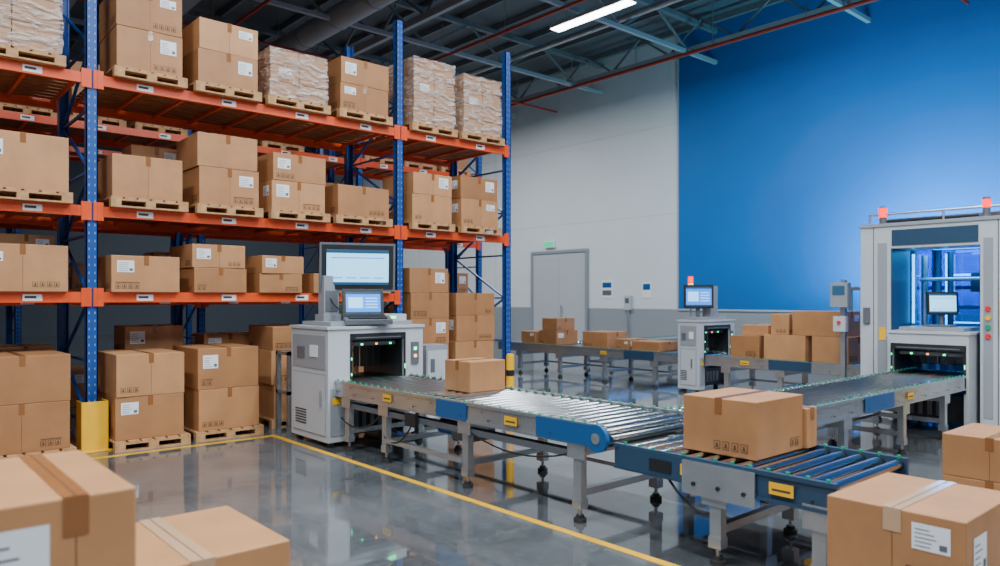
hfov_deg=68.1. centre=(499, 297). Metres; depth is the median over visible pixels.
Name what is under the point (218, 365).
cardboard box
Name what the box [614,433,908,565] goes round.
conveyor
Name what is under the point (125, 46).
cardboard box
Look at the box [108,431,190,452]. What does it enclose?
wooden pallet
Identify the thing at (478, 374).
cardboard box
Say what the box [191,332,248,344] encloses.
cardboard box
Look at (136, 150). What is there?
cardboard box
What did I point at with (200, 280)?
cardboard box
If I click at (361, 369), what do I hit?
cardboard box
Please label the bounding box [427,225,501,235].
wooden pallet
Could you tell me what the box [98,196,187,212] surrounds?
wooden pallet
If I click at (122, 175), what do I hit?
cardboard box
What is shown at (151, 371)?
cardboard box
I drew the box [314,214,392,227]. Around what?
wooden pallet
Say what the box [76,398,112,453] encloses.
guard
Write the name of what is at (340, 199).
cardboard box
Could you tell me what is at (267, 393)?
cardboard box
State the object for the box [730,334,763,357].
cardboard box
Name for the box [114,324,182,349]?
cardboard box
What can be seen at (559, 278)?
door
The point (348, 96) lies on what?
cardboard box
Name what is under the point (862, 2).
pipes
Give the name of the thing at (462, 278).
cardboard box
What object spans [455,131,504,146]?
wooden pallet
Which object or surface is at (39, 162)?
cardboard box
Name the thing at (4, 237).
cardboard box
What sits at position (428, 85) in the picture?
load
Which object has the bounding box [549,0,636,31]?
lamp
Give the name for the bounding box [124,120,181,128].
cardboard box
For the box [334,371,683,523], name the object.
conveyor
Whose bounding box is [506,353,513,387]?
bollard
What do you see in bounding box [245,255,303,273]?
cardboard box
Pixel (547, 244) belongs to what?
exit sign
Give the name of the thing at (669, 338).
conveyor
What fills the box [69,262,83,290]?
cardboard box
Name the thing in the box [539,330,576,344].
cardboard box
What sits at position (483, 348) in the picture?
cardboard box
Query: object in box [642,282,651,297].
notice
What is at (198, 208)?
wooden pallet
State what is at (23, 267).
cardboard box
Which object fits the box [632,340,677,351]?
cardboard box
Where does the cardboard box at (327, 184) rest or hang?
on the cardboard box
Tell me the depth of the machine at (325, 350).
9.89 m
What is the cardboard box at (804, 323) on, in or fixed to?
on the cardboard box at (825, 349)
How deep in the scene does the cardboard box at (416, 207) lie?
12.54 m
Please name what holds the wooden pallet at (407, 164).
on the rack at (12, 121)
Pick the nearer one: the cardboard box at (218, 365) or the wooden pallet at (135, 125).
the cardboard box at (218, 365)
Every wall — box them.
[0,126,317,337]
[323,0,999,348]
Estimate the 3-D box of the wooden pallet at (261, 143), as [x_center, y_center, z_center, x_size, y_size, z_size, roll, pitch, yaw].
[-4.915,-3.165,15.945,0.930,0.130,1.150,0,0,-41]
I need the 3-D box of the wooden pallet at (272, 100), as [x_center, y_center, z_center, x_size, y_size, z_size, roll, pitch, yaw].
[-3.336,-2.865,11.401,1.000,0.130,1.150,0,0,-41]
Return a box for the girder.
[69,0,878,155]
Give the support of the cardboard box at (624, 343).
on the conveyor at (658, 358)
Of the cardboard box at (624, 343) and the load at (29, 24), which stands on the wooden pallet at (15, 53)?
the load at (29, 24)
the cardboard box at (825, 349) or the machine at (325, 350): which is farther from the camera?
the cardboard box at (825, 349)
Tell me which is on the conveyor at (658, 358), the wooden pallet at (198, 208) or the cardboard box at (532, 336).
the cardboard box at (532, 336)
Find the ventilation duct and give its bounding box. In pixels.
[121,0,682,142]
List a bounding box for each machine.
[289,242,424,447]
[677,276,735,392]
[859,197,999,425]
[887,292,979,425]
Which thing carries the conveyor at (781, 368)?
on the floor
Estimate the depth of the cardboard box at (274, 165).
10.96 m
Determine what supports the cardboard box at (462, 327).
on the cardboard box at (483, 348)
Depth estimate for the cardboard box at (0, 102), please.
12.55 m
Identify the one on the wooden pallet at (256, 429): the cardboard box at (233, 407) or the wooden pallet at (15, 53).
the cardboard box at (233, 407)
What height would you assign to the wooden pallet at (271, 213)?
0.130 m
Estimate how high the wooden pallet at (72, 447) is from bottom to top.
0.130 m
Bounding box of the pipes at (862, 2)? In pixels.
[69,0,968,156]
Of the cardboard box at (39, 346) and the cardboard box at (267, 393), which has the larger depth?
the cardboard box at (39, 346)
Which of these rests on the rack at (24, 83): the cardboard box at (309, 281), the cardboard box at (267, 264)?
the cardboard box at (309, 281)
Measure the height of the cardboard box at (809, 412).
0.314 m
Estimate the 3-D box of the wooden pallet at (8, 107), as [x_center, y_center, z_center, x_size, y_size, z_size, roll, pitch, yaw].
[-8.361,-3.165,12.928,0.930,0.130,1.150,0,0,-41]
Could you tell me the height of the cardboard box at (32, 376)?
0.552 m
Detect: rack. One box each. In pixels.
[0,0,510,431]
[0,110,481,344]
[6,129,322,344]
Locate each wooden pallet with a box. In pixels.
[0,44,65,68]
[0,103,56,117]
[0,187,72,203]
[0,443,76,458]
[69,113,126,126]
[69,398,83,406]
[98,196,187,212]
[104,65,187,89]
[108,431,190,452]
[128,122,186,135]
[176,203,262,217]
[181,80,261,102]
[184,424,263,442]
[249,209,329,222]
[253,94,330,115]
[257,141,303,151]
[259,415,285,428]
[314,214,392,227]
[329,108,392,125]
[340,156,392,166]
[376,122,457,137]
[387,221,454,231]
[403,162,436,170]
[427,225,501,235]
[437,167,470,174]
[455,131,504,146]
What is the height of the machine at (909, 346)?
1.991 m
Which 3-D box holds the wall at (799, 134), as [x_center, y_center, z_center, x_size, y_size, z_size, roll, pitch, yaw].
[6.028,-3.700,26.742,0.300,11.200,52.300,0,0,-41]
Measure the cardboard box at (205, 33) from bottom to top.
0.422 m
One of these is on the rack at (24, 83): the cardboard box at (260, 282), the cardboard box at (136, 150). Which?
the cardboard box at (260, 282)
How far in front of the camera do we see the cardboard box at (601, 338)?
16.98 m
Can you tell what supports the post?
on the floor
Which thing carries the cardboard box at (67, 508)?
on the cardboard box
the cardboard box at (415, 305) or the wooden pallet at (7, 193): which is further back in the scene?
the cardboard box at (415, 305)
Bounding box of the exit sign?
[544,241,555,247]
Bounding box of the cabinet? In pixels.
[423,343,447,425]
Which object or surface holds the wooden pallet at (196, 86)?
on the rack at (24, 83)
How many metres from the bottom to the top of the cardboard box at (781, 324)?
0.384 m
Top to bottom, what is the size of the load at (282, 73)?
0.705 m
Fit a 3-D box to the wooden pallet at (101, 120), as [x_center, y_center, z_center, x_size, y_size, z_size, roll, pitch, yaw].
[-7.549,-3.165,13.640,0.930,0.130,1.150,0,0,-41]
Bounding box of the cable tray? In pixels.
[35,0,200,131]
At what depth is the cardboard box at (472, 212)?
13.19 m
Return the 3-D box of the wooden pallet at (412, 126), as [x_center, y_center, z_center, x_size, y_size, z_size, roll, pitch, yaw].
[-1.473,-2.865,13.031,0.950,0.130,1.150,0,0,-41]
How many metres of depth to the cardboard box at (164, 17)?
9.66 m
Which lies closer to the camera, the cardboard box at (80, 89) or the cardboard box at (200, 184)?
the cardboard box at (200, 184)
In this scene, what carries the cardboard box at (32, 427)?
on the wooden pallet at (72, 447)
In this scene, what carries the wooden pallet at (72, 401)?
on the floor
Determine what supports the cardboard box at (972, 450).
on the cardboard box at (958, 480)
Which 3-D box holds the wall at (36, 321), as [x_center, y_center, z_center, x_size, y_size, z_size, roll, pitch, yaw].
[-24.002,-3.700,35.007,34.600,11.200,0.300,0,0,-41]
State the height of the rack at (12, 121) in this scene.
6.500 m
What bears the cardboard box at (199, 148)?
on the cardboard box at (200, 184)
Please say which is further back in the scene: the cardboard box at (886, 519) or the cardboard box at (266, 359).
the cardboard box at (266, 359)
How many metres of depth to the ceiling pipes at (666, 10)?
23.78 m
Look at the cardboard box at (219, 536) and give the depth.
3.35 m
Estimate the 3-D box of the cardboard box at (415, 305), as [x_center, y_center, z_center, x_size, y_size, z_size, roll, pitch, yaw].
[-1.493,0.129,12.989,0.815,0.442,0.908,0,0,-42]
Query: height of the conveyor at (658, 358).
0.788 m
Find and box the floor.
[0,331,962,565]
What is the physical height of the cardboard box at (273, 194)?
0.442 m
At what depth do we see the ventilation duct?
21.73 m
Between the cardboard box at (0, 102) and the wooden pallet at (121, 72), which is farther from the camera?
the cardboard box at (0, 102)
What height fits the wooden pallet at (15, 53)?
0.130 m
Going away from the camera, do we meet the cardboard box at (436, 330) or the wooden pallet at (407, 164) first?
the cardboard box at (436, 330)
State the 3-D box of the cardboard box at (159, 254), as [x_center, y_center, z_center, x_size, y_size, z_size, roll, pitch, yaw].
[-4.904,-0.526,11.216,0.805,0.302,0.507,0,0,-41]
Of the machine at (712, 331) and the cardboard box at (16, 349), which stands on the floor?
the machine at (712, 331)
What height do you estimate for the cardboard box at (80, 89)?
0.502 m
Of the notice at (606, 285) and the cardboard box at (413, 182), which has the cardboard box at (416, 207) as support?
the cardboard box at (413, 182)
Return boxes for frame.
[276,350,358,434]
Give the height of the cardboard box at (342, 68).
0.402 m
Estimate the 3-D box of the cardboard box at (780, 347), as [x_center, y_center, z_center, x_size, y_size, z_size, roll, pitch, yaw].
[5.486,0.905,13.774,0.800,0.464,0.806,0,0,-41]
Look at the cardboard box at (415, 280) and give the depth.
12.60 m
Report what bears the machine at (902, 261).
on the floor
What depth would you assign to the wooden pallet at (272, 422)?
10.86 m
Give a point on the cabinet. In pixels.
(434, 355)
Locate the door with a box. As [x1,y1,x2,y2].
[531,248,588,340]
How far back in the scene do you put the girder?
23.36 m
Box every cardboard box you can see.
[0,102,51,115]
[0,130,68,194]
[0,233,54,244]
[0,243,67,291]
[0,343,53,349]
[0,349,36,351]
[0,350,69,405]
[0,400,69,455]
[0,450,135,565]
[69,60,99,86]
[69,86,123,120]
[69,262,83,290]
[70,366,83,398]
[98,153,181,201]
[98,255,179,291]
[98,348,183,397]
[98,391,183,441]
[99,0,181,42]
[100,24,181,79]
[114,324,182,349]
[122,144,175,159]
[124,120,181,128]
[136,506,289,565]
[144,252,169,256]
[170,244,244,268]
[173,343,257,389]
[176,132,256,171]
[177,47,257,91]
[180,267,245,292]
[182,17,257,59]
[182,166,258,207]
[183,385,258,431]
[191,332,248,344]
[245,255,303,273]
[246,273,301,292]
[249,179,324,213]
[249,324,301,350]
[255,139,298,145]
[257,152,325,184]
[258,349,285,384]
[258,382,285,418]
[302,273,341,292]
[318,184,388,218]
[325,182,352,186]
[326,56,388,91]
[326,81,387,115]
[359,346,363,371]
[383,172,451,196]
[384,293,448,318]
[389,193,451,223]
[403,268,447,292]
[406,318,448,343]
[429,159,467,170]
[445,357,504,392]
[448,273,467,292]
[448,340,493,358]
[449,293,493,315]
[449,315,494,341]
[452,175,496,201]
[452,198,497,227]
[521,330,538,342]
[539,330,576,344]
[542,317,574,330]
[583,330,626,347]
[615,338,645,348]
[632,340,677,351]
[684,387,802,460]
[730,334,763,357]
[742,324,770,335]
[764,334,811,360]
[771,313,791,334]
[792,310,859,336]
[803,405,816,448]
[812,336,860,363]
[827,472,999,565]
[942,423,999,482]
[942,474,999,490]
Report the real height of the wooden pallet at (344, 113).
0.130 m
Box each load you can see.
[0,0,63,60]
[248,46,328,104]
[383,55,455,128]
[447,73,501,137]
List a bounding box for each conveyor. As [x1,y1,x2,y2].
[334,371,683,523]
[498,341,726,387]
[577,335,708,372]
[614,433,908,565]
[661,367,965,503]
[705,354,860,388]
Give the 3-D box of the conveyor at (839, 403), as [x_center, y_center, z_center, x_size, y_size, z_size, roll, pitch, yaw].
[4.311,1.486,9.057,6.780,0.828,0.997,0,0,-41]
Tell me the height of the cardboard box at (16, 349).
0.602 m
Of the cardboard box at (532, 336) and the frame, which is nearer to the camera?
the frame
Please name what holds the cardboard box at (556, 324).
on the cardboard box at (561, 337)
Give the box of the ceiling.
[69,0,782,150]
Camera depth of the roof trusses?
25.16 m
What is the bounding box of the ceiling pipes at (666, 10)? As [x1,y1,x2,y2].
[69,0,870,152]
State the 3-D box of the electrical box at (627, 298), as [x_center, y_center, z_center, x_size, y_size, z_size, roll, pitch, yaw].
[4.805,0.900,27.797,0.130,2.000,0.300,0,0,-41]
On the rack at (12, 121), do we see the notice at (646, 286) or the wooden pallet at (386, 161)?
the wooden pallet at (386, 161)
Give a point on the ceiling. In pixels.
(484, 6)
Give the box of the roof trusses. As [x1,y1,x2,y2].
[69,0,783,87]
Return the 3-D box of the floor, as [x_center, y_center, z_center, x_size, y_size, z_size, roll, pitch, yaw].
[-6.777,1.998,15.332,34.600,0.204,52.600,0,0,-41]
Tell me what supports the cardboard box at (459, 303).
on the cardboard box at (462, 327)
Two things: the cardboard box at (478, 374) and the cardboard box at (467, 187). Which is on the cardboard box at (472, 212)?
the cardboard box at (467, 187)
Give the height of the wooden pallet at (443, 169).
0.130 m
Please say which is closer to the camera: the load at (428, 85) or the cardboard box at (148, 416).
the cardboard box at (148, 416)
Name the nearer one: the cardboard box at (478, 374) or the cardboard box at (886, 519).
the cardboard box at (886, 519)
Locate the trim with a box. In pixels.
[372,35,860,312]
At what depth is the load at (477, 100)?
13.24 m
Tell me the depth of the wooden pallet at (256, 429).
10.01 m
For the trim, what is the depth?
26.16 m
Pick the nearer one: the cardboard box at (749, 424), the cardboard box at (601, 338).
the cardboard box at (749, 424)
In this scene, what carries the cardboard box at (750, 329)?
on the cardboard box at (747, 346)
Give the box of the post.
[830,280,850,378]
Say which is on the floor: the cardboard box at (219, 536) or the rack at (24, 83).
the rack at (24, 83)
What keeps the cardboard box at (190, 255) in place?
on the cardboard box at (200, 280)
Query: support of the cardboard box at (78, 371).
on the wooden pallet at (72, 401)
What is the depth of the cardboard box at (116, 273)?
9.56 m
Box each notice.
[601,280,612,297]
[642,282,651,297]
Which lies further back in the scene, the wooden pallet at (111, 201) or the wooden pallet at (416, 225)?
the wooden pallet at (416, 225)
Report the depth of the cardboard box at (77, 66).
13.04 m
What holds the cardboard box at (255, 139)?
on the wooden pallet at (261, 143)
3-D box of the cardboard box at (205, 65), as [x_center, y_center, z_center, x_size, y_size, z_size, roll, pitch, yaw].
[-4.079,-3.166,10.650,0.835,0.472,0.958,0,0,-40]
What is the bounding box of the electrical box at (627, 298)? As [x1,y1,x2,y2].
[624,295,631,337]
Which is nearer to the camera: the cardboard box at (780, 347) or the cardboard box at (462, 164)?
the cardboard box at (780, 347)
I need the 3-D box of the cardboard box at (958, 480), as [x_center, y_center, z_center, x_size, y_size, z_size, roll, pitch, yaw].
[4.116,1.603,6.039,0.756,0.334,0.675,0,0,-41]
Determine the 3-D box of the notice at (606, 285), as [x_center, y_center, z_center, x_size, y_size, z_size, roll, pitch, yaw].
[4.144,-0.350,28.647,0.025,0.700,0.550,0,0,-41]

